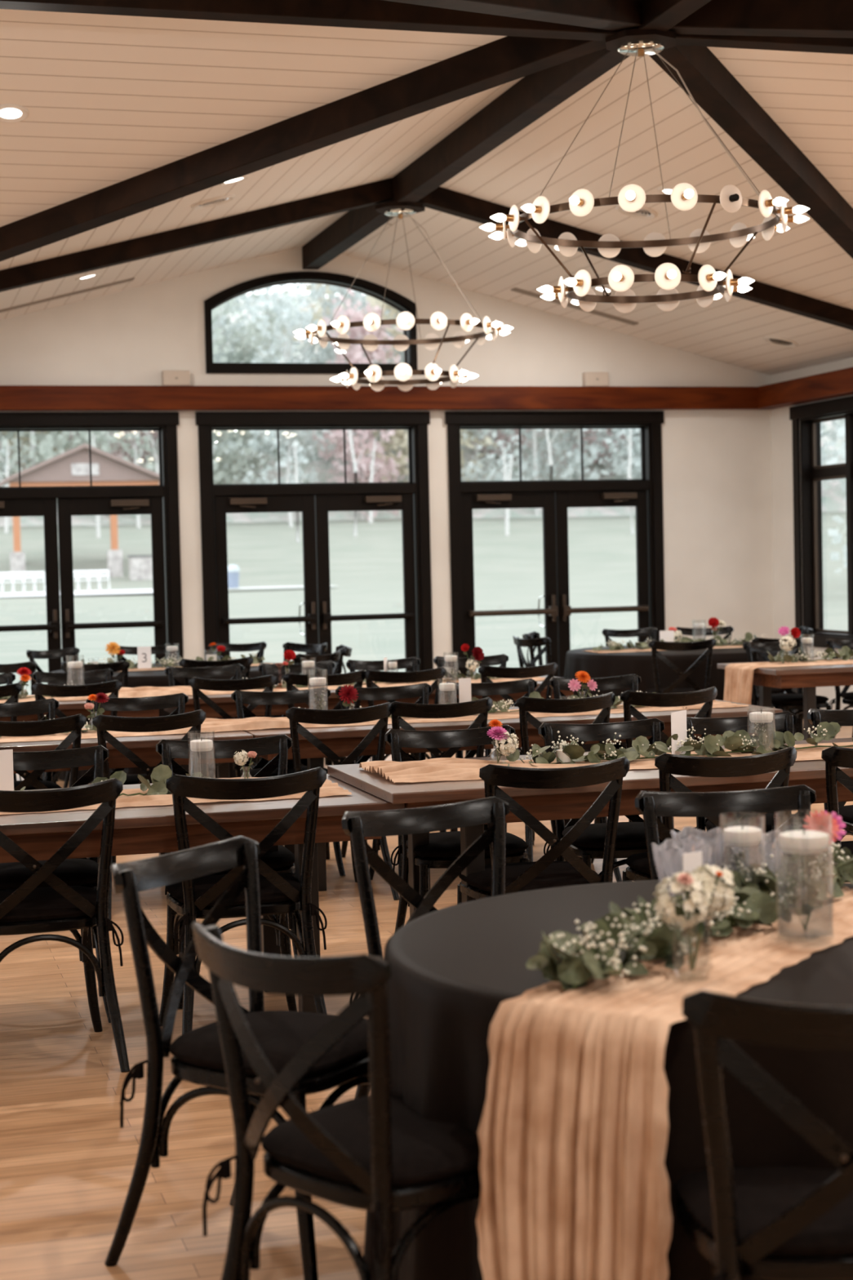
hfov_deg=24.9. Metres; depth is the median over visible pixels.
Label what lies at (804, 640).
candle
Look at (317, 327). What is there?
socket
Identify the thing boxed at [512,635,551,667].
chair
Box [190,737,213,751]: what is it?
candle
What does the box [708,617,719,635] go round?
rose
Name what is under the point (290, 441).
tree
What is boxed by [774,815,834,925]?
vase
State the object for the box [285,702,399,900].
chair
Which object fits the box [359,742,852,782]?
table runner
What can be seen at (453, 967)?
tablecloth
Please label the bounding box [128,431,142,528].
bare tree
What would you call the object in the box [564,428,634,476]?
tree
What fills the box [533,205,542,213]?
socket
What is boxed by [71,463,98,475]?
gable vent
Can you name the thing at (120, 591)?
path
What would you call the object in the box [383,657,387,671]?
table card
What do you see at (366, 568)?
lawn
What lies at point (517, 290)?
ceiling vent
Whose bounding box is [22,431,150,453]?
tree
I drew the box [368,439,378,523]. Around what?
bare tree
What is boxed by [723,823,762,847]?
candle
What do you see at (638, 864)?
seat cushion
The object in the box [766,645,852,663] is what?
greenery garland
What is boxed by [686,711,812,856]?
chair
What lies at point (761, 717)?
candle
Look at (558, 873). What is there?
seat cushion
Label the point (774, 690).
seat cushion
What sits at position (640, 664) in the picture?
tablecloth
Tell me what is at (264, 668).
chair
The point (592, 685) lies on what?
daisy
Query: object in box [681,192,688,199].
socket
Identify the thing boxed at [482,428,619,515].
tree
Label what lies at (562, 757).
votive candle
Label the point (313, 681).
candle
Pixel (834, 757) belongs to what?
chair
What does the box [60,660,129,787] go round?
chair
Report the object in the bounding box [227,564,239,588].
litter bin
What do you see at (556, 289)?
socket
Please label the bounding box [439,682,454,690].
candle
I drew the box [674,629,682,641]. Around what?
hydrangea
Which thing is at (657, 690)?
seat cushion
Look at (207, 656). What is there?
votive candle
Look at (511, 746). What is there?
hydrangea
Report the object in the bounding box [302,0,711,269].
ceiling beam
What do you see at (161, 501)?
door
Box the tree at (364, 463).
[312,288,408,520]
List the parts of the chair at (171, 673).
leg, rail, leg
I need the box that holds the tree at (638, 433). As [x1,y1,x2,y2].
[610,428,639,450]
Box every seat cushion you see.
[0,858,98,889]
[0,885,96,922]
[13,780,62,790]
[123,773,175,784]
[165,871,300,906]
[168,1010,368,1076]
[220,844,294,871]
[245,765,327,777]
[261,1093,480,1187]
[406,830,528,857]
[458,861,601,892]
[562,822,679,848]
[625,848,736,875]
[644,687,702,693]
[675,1165,852,1256]
[706,813,812,833]
[751,685,784,693]
[758,693,829,704]
[782,840,852,857]
[838,804,852,822]
[841,691,852,699]
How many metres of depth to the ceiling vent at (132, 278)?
15.96 m
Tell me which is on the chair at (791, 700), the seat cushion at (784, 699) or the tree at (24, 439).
the seat cushion at (784, 699)
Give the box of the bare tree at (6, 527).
[0,443,15,533]
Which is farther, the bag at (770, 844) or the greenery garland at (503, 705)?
the greenery garland at (503, 705)
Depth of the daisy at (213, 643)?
14.46 m
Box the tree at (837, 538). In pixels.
[822,426,847,573]
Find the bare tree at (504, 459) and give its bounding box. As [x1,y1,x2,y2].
[496,445,511,522]
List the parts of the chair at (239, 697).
leg, rail, leg, leg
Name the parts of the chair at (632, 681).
leg, rail, leg, leg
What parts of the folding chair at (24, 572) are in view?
leg, backrest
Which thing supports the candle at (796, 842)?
in the vase
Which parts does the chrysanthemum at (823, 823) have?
stem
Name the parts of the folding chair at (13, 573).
backrest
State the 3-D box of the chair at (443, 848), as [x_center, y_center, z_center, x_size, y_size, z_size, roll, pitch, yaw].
[0.134,0.779,7.110,0.501,0.886,0.568,-2,2,-10]
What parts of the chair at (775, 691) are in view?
leg, seat, rail, leg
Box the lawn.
[0,511,848,694]
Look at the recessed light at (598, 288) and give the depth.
16.44 m
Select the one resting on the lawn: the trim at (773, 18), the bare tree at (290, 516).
the bare tree at (290, 516)
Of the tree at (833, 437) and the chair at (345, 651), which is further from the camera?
the tree at (833, 437)
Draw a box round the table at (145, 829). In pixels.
[0,773,404,1013]
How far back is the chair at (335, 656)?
13.48 m
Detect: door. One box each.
[0,412,183,672]
[195,411,433,675]
[444,411,665,706]
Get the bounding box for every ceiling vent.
[0,277,134,312]
[191,194,235,208]
[511,287,638,325]
[616,204,657,218]
[764,336,798,346]
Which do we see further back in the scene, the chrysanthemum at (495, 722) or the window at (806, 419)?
the window at (806, 419)
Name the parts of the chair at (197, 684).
leg, rail, leg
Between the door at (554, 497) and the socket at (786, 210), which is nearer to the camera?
the socket at (786, 210)
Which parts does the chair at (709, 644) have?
leg, rail, leg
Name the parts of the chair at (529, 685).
leg, rail, leg, leg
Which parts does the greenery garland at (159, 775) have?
stem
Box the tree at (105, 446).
[73,431,155,519]
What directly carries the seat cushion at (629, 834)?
on the chair at (631, 836)
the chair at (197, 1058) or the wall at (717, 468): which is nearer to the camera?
the chair at (197, 1058)
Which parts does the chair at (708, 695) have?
leg, leg, rail, leg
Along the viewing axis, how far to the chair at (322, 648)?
15.25 m
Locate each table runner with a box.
[0,676,545,703]
[0,777,351,814]
[117,662,272,671]
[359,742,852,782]
[475,886,852,1279]
[582,644,742,653]
[678,699,748,709]
[724,658,852,704]
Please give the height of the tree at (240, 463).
16.811 m
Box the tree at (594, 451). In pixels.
[494,428,640,480]
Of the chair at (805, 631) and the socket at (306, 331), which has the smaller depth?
the socket at (306, 331)
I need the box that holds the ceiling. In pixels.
[0,8,852,375]
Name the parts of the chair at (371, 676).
leg, rail, leg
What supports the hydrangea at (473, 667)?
in the greenery garland at (455, 676)
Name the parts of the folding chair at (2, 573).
backrest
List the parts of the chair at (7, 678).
leg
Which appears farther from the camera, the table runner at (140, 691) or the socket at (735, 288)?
the table runner at (140, 691)
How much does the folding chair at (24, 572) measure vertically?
0.919 m
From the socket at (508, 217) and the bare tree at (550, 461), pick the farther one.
the bare tree at (550, 461)
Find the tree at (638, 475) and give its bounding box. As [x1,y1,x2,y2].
[600,428,640,477]
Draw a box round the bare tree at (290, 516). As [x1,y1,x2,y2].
[284,446,295,527]
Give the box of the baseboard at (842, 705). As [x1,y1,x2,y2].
[819,700,852,710]
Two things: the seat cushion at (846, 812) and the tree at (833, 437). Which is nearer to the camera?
the seat cushion at (846, 812)
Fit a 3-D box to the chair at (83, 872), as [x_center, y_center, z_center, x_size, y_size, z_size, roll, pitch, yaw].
[-1.327,0.833,6.650,0.501,0.886,0.568,-2,2,-11]
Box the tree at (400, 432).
[375,317,498,481]
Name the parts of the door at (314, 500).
pull handle, transom frame, latch plate, latch plate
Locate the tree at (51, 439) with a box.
[0,431,111,500]
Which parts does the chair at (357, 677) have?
leg, rail, leg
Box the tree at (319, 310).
[281,283,355,363]
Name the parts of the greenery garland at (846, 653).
stem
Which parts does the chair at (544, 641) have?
leg, rail, leg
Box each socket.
[304,329,315,334]
[305,334,314,338]
[315,325,321,330]
[338,322,343,327]
[347,373,353,377]
[453,370,459,375]
[458,373,467,378]
[466,319,471,324]
[486,322,493,327]
[491,326,502,330]
[495,223,510,230]
[505,214,520,221]
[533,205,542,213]
[552,285,568,293]
[554,293,566,298]
[574,279,583,286]
[577,198,584,205]
[618,274,624,281]
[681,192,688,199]
[706,273,715,281]
[723,278,739,285]
[725,285,737,292]
[728,193,739,201]
[764,199,774,207]
[777,206,793,214]
[779,215,794,222]
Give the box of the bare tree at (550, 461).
[546,428,557,479]
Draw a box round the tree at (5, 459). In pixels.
[0,431,26,484]
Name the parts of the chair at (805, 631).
leg, rail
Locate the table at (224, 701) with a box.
[164,675,573,777]
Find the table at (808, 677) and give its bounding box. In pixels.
[717,657,852,740]
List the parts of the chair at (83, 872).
seat, rail, leg, leg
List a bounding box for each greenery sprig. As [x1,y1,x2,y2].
[315,690,325,709]
[731,848,746,871]
[754,723,766,739]
[784,855,828,931]
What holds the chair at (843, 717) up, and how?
on the floor
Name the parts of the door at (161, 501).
latch plate, latch plate, transom frame, casing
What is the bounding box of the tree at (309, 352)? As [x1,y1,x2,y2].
[235,283,387,471]
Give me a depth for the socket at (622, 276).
9.41 m
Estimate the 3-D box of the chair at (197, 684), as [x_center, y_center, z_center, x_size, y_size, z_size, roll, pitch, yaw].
[-1.128,0.637,11.166,0.501,0.886,0.568,-2,2,-12]
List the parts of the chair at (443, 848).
leg, leg, rail, seat, leg, leg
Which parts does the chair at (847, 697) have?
leg, rail, seat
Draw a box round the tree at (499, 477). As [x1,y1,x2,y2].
[460,429,527,481]
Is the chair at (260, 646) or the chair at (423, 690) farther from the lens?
the chair at (260, 646)
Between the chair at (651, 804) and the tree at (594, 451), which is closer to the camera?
the chair at (651, 804)
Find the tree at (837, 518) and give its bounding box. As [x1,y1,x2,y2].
[831,515,845,523]
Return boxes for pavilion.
[0,443,159,579]
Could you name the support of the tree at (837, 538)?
on the lawn
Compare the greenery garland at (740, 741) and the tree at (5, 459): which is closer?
the greenery garland at (740, 741)
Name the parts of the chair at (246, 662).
leg, rail, leg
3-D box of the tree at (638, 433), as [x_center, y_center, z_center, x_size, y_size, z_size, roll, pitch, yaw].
[18.247,-21.791,148.407,11.247,19.086,8.784,-2,3,-17]
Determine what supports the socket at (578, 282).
attached to the chandelier at (632, 197)
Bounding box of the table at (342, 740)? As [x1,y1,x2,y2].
[243,699,782,891]
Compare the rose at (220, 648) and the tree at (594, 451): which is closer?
the rose at (220, 648)
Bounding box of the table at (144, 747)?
[0,725,253,855]
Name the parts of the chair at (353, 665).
leg, rail, leg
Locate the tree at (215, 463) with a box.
[130,357,242,484]
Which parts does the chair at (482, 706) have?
leg, leg, rail, leg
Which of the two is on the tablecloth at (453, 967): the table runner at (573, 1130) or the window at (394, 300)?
the table runner at (573, 1130)
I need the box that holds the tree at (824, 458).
[820,418,845,484]
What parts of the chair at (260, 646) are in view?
leg, rail, leg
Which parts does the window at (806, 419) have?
sash, sash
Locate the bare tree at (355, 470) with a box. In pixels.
[348,430,364,536]
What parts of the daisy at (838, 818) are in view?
stem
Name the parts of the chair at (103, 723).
leg, rail, leg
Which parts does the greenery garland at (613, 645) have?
stem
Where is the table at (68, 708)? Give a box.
[0,694,159,771]
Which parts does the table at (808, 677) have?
leg, leg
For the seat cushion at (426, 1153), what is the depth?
3.37 m
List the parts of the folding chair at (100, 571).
backrest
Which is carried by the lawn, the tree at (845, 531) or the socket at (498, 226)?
the tree at (845, 531)
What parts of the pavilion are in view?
post, post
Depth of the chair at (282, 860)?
7.10 m
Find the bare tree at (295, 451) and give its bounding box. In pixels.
[293,440,307,542]
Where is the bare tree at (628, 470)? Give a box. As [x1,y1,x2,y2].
[620,428,634,534]
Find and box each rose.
[84,702,94,728]
[116,649,124,660]
[216,645,225,659]
[246,751,257,778]
[282,661,288,673]
[283,649,295,672]
[461,643,471,677]
[470,646,484,677]
[668,626,676,635]
[693,871,723,969]
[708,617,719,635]
[711,626,717,637]
[787,626,800,655]
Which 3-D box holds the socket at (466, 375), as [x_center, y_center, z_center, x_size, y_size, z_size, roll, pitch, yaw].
[0.264,-1.957,14.347,0.082,0.034,0.033,-1,2,1]
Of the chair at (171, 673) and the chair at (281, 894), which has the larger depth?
the chair at (171, 673)
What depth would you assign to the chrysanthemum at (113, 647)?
14.28 m
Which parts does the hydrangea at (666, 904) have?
stem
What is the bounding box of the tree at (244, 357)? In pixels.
[212,316,302,475]
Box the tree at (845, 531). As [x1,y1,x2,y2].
[831,506,847,544]
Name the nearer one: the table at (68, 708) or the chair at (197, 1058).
the chair at (197, 1058)
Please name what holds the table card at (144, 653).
on the table runner at (252, 664)
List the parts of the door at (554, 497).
pull handle, transom frame, latch plate, latch plate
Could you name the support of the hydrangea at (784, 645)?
in the greenery garland at (846, 653)
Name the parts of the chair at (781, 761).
leg, seat, leg, rail, leg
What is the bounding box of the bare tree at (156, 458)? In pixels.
[145,431,159,473]
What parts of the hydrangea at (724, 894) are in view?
stem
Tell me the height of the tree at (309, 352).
20.914 m
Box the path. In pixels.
[0,585,335,596]
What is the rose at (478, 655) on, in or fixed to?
in the bud vase
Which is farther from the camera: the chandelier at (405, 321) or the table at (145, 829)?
the chandelier at (405, 321)
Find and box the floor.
[0,720,852,1279]
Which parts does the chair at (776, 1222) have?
leg, seat, rail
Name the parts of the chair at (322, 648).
leg, rail, leg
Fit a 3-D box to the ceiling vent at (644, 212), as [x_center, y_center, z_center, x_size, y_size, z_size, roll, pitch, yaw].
[1.497,-3.055,13.773,0.293,0.096,0.300,-2,3,-16]
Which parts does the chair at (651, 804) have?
leg, rail, leg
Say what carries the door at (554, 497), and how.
in the wall at (717, 468)
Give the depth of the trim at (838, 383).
17.43 m
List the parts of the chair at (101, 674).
leg, rail, leg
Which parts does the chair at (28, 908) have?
seat, rail, leg, leg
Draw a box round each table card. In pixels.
[0,749,13,791]
[137,646,151,668]
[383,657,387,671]
[458,678,471,702]
[659,630,674,641]
[671,710,687,755]
[682,851,702,937]
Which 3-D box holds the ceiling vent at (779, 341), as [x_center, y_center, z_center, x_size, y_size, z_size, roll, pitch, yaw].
[3.103,-2.615,16.938,0.293,0.096,0.300,-2,3,-16]
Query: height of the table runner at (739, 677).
0.358 m
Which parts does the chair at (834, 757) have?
leg, rail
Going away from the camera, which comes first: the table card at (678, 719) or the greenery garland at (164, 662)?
the table card at (678, 719)
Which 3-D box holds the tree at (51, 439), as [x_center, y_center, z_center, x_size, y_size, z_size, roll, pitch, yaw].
[-26.127,-17.046,128.374,10.800,18.640,10.403,-3,3,-28]
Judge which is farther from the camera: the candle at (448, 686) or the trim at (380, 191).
the trim at (380, 191)
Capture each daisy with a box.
[208,642,216,654]
[568,679,582,698]
[585,679,597,697]
[777,626,790,655]
[795,810,845,903]
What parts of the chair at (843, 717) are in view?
leg, rail, seat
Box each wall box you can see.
[161,370,190,386]
[582,372,608,386]
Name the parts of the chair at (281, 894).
leg, leg, seat, rail, leg, leg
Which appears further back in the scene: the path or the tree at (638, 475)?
the tree at (638, 475)
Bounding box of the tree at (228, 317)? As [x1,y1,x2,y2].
[212,293,268,434]
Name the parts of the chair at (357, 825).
leg, rail, leg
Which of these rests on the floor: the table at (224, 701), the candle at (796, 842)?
the table at (224, 701)
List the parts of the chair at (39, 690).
leg, rail, leg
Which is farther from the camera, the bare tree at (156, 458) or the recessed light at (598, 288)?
the bare tree at (156, 458)
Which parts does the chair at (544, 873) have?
leg, seat, leg, rail, leg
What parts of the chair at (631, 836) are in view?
leg, leg, rail, seat, leg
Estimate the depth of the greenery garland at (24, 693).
11.32 m
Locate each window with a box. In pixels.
[204,271,417,373]
[789,395,852,649]
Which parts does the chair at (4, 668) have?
rail, leg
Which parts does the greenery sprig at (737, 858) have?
stem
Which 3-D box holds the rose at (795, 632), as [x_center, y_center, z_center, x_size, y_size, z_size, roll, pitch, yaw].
[2.488,0.028,13.091,0.083,0.228,0.067,-2,3,-16]
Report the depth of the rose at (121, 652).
14.32 m
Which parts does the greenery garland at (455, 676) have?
stem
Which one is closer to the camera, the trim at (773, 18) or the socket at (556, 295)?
the trim at (773, 18)
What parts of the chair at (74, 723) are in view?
rail, leg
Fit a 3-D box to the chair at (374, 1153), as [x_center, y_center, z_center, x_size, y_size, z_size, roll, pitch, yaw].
[-0.087,0.939,3.468,0.568,0.886,0.501,-4,3,-44]
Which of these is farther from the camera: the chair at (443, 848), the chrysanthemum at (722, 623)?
the chrysanthemum at (722, 623)
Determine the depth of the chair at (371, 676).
11.26 m
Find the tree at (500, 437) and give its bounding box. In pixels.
[472,429,532,462]
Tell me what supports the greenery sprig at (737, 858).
in the vase
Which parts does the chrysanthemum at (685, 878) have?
stem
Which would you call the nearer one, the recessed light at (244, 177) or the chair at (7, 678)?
the chair at (7, 678)
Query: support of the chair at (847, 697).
on the floor
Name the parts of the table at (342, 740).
leg, leg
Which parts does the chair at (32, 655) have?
leg, rail, leg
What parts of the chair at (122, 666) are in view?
leg, rail, leg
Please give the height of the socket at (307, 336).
0.034 m
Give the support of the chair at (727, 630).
on the floor
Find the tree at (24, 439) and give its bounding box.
[0,431,71,472]
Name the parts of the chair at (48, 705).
rail, leg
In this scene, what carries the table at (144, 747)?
on the floor
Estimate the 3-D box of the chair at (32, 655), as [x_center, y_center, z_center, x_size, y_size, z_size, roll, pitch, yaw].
[-2.777,0.511,15.064,0.568,0.886,0.501,1,3,43]
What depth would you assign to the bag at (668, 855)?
3.92 m
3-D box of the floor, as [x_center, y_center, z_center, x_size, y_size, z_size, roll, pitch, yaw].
[1.829,1.154,7.683,19.600,0.001,20.300,-2,3,-16]
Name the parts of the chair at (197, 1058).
leg, rail, leg, seat, leg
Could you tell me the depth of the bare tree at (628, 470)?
121.07 m
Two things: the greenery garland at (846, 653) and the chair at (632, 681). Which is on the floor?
the chair at (632, 681)
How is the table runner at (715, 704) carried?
on the table at (342, 740)
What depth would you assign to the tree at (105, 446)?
128.97 m
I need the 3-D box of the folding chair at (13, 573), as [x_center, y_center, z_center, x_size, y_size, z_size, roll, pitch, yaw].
[-18.527,-2.635,87.743,0.464,0.919,0.450,-2,3,-16]
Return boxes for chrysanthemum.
[16,666,31,690]
[18,674,31,696]
[88,693,97,726]
[94,693,109,728]
[105,641,120,662]
[338,684,358,709]
[487,726,509,763]
[488,719,502,752]
[574,671,591,697]
[676,872,693,969]
[716,620,726,635]
[792,809,839,904]
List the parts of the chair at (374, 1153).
leg, rail, seat, leg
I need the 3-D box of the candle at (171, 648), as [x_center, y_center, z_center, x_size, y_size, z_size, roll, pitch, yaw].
[-1.883,0.059,14.318,0.086,0.046,0.086,-2,3,-16]
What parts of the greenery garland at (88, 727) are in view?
stem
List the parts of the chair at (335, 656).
seat, rail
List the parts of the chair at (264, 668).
leg, rail, leg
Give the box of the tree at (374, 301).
[329,295,471,482]
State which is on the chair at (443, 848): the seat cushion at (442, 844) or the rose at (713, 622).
the seat cushion at (442, 844)
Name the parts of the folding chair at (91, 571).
backrest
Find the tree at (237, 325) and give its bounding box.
[212,290,298,469]
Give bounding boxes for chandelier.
[293,201,512,391]
[480,28,809,313]
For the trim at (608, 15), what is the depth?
8.85 m
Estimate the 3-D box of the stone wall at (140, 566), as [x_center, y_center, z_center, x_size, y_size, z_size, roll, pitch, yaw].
[-14.210,-3.519,98.810,2.000,1.650,0.600,-2,3,-16]
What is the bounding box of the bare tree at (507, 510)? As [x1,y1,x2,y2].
[505,453,513,535]
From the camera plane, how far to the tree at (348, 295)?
141.97 m
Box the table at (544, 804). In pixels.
[327,737,852,916]
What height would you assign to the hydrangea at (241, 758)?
0.121 m
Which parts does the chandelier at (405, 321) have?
bulb, bulb, bulb, bulb, bulb, rod, bulb, rod, bulb, bulb, bulb, bulb, bulb, rod, bulb, power cord, bulb, rod, bulb, bulb, bulb, bulb, bulb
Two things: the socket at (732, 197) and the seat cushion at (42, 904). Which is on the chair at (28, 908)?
the seat cushion at (42, 904)
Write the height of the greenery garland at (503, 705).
0.095 m
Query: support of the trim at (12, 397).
attached to the wall at (717, 468)
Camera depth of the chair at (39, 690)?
10.72 m
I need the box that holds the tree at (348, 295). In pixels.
[293,286,404,456]
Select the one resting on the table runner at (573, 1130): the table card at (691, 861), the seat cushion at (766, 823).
the table card at (691, 861)
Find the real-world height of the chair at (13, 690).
0.886 m
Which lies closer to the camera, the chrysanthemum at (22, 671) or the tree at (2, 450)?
the chrysanthemum at (22, 671)
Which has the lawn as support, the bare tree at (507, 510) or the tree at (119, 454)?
the bare tree at (507, 510)
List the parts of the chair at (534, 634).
rail, leg, leg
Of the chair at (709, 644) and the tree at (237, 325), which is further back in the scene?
the tree at (237, 325)
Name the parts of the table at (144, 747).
leg, leg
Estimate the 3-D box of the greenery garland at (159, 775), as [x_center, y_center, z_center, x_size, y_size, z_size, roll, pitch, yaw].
[-0.909,0.465,6.418,0.430,0.099,0.136,-2,3,-16]
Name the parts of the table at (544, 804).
leg, leg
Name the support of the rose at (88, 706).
in the bud vase
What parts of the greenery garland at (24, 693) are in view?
stem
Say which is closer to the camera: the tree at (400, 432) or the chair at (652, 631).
the chair at (652, 631)
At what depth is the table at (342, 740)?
8.95 m
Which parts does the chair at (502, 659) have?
leg, rail, leg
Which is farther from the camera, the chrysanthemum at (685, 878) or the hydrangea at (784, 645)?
the hydrangea at (784, 645)
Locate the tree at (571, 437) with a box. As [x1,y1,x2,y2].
[521,428,621,466]
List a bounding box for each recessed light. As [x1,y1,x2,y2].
[0,103,28,122]
[75,272,99,280]
[218,174,248,185]
[591,285,614,293]
[657,186,673,194]
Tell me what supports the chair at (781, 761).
on the floor
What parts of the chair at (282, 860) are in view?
leg, leg, rail, seat, leg, leg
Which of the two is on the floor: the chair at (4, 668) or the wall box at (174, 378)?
the chair at (4, 668)
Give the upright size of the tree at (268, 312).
18.050 m
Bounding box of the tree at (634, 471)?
[573,428,641,479]
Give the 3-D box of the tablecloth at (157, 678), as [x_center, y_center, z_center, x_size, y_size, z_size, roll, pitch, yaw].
[-1.872,0.577,14.308,1.904,0.740,1.900,-1,2,0]
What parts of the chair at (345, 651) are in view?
leg, leg, rail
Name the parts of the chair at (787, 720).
leg, rail, leg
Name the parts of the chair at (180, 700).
leg, rail, leg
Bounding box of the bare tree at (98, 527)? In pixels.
[90,433,100,537]
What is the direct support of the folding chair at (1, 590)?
on the lawn
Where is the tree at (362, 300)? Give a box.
[344,288,465,479]
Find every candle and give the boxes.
[67,661,82,667]
[166,645,177,651]
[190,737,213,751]
[205,653,216,660]
[302,659,314,666]
[309,675,326,685]
[388,662,396,667]
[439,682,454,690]
[444,653,457,661]
[555,749,570,762]
[693,623,705,627]
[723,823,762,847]
[749,710,773,723]
[778,827,829,853]
[801,637,813,643]
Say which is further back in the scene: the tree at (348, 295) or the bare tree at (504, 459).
the tree at (348, 295)
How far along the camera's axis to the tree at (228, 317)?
147.00 m
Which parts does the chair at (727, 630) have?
rail, leg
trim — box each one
[0,0,631,41]
[0,177,392,292]
[0,385,758,410]
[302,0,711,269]
[382,0,641,30]
[417,186,852,330]
[648,44,852,258]
[668,0,852,38]
[675,33,852,54]
[753,367,852,409]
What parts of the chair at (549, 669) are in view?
leg, rail, leg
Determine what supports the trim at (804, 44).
attached to the ceiling
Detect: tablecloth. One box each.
[47,662,284,782]
[364,880,852,1279]
[564,643,804,750]
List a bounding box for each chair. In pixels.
[0,572,2,592]
[0,661,81,777]
[0,672,15,684]
[0,683,22,781]
[0,697,62,790]
[0,713,86,791]
[0,745,111,1022]
[0,777,129,1072]
[1,572,13,592]
[12,571,23,591]
[22,571,35,591]
[26,646,79,671]
[31,668,113,783]
[31,680,122,782]
[33,571,45,591]
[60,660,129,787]
[72,570,78,590]
[77,569,88,590]
[85,693,188,863]
[87,709,205,919]
[88,569,99,590]
[98,569,110,590]
[104,835,368,1279]
[116,644,176,661]
[155,734,297,1008]
[159,766,327,1034]
[164,663,251,777]
[179,656,253,777]
[188,674,276,777]
[191,921,480,1279]
[208,641,266,662]
[231,687,345,875]
[257,650,340,764]
[257,660,344,765]
[282,641,327,675]
[283,669,364,765]
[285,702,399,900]
[335,644,351,674]
[335,683,446,857]
[341,796,509,1098]
[346,657,420,758]
[359,666,446,761]
[368,697,493,879]
[384,724,528,933]
[433,653,519,757]
[444,678,555,845]
[457,756,630,904]
[465,662,557,755]
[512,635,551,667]
[515,692,622,881]
[522,631,564,678]
[537,718,679,876]
[548,674,662,822]
[591,686,717,863]
[602,626,657,646]
[622,746,797,881]
[635,784,816,879]
[644,638,715,693]
[675,626,733,643]
[675,989,852,1279]
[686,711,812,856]
[742,639,834,738]
[751,635,804,740]
[782,746,852,882]
[797,626,813,719]
[807,708,852,838]
[826,638,852,738]
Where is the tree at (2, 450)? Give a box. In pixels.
[0,431,16,487]
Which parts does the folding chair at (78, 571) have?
backrest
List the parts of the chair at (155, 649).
leg, rail, leg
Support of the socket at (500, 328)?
attached to the chandelier at (405, 321)
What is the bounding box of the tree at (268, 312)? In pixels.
[235,283,314,363]
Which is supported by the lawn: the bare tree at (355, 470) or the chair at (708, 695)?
the bare tree at (355, 470)
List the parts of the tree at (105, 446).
crown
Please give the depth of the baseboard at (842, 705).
17.40 m
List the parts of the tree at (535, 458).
crown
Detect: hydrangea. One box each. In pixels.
[233,750,248,778]
[465,657,479,675]
[495,731,519,761]
[653,871,711,970]
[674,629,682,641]
[684,864,736,959]
[779,635,796,651]
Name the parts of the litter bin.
lid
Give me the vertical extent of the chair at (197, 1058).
0.886 m
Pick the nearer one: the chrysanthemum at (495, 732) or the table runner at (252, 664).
the chrysanthemum at (495, 732)
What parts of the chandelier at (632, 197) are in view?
bulb, bulb, bulb, bulb, bulb, bulb, bulb, rod, bulb, bulb, bulb, rod, bulb, bulb, bulb, bulb, rod, power cord, bulb, bulb, rod, bulb, bulb, bulb, bulb, bulb, bulb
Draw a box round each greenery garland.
[0,680,72,698]
[0,715,96,737]
[80,652,265,668]
[91,764,211,796]
[242,666,521,688]
[297,689,655,717]
[500,721,852,766]
[525,840,852,989]
[592,631,767,650]
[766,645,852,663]
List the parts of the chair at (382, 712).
leg, rail, leg, leg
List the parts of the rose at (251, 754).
stem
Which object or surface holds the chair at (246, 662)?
on the floor
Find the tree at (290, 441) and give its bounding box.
[212,284,334,521]
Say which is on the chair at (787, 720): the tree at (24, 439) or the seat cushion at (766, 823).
the seat cushion at (766, 823)
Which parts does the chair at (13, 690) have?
rail, leg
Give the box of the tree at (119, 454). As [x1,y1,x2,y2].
[110,431,158,462]
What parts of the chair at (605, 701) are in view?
leg, rail, leg, leg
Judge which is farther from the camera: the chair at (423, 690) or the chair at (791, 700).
the chair at (791, 700)
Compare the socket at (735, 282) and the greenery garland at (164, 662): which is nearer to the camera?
the socket at (735, 282)
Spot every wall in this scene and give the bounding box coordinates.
[0,247,774,677]
[127,555,152,580]
[770,357,852,702]
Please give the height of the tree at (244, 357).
12.442 m
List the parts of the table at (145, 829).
leg, leg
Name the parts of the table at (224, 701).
leg, leg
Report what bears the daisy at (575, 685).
in the bud vase
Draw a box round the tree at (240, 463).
[127,297,266,484]
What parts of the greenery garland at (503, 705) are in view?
stem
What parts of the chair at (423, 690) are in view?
leg, rail, leg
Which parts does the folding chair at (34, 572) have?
backrest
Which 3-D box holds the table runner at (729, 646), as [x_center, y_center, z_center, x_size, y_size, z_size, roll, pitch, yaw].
[2.028,0.064,15.396,1.553,0.010,0.390,-2,3,-16]
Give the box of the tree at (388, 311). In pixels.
[358,296,395,363]
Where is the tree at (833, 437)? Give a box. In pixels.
[822,419,846,502]
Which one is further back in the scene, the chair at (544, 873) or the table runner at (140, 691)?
the table runner at (140, 691)
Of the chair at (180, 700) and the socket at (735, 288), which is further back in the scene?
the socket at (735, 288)
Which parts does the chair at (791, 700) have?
leg, rail, leg, seat, leg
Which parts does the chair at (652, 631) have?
leg, rail, leg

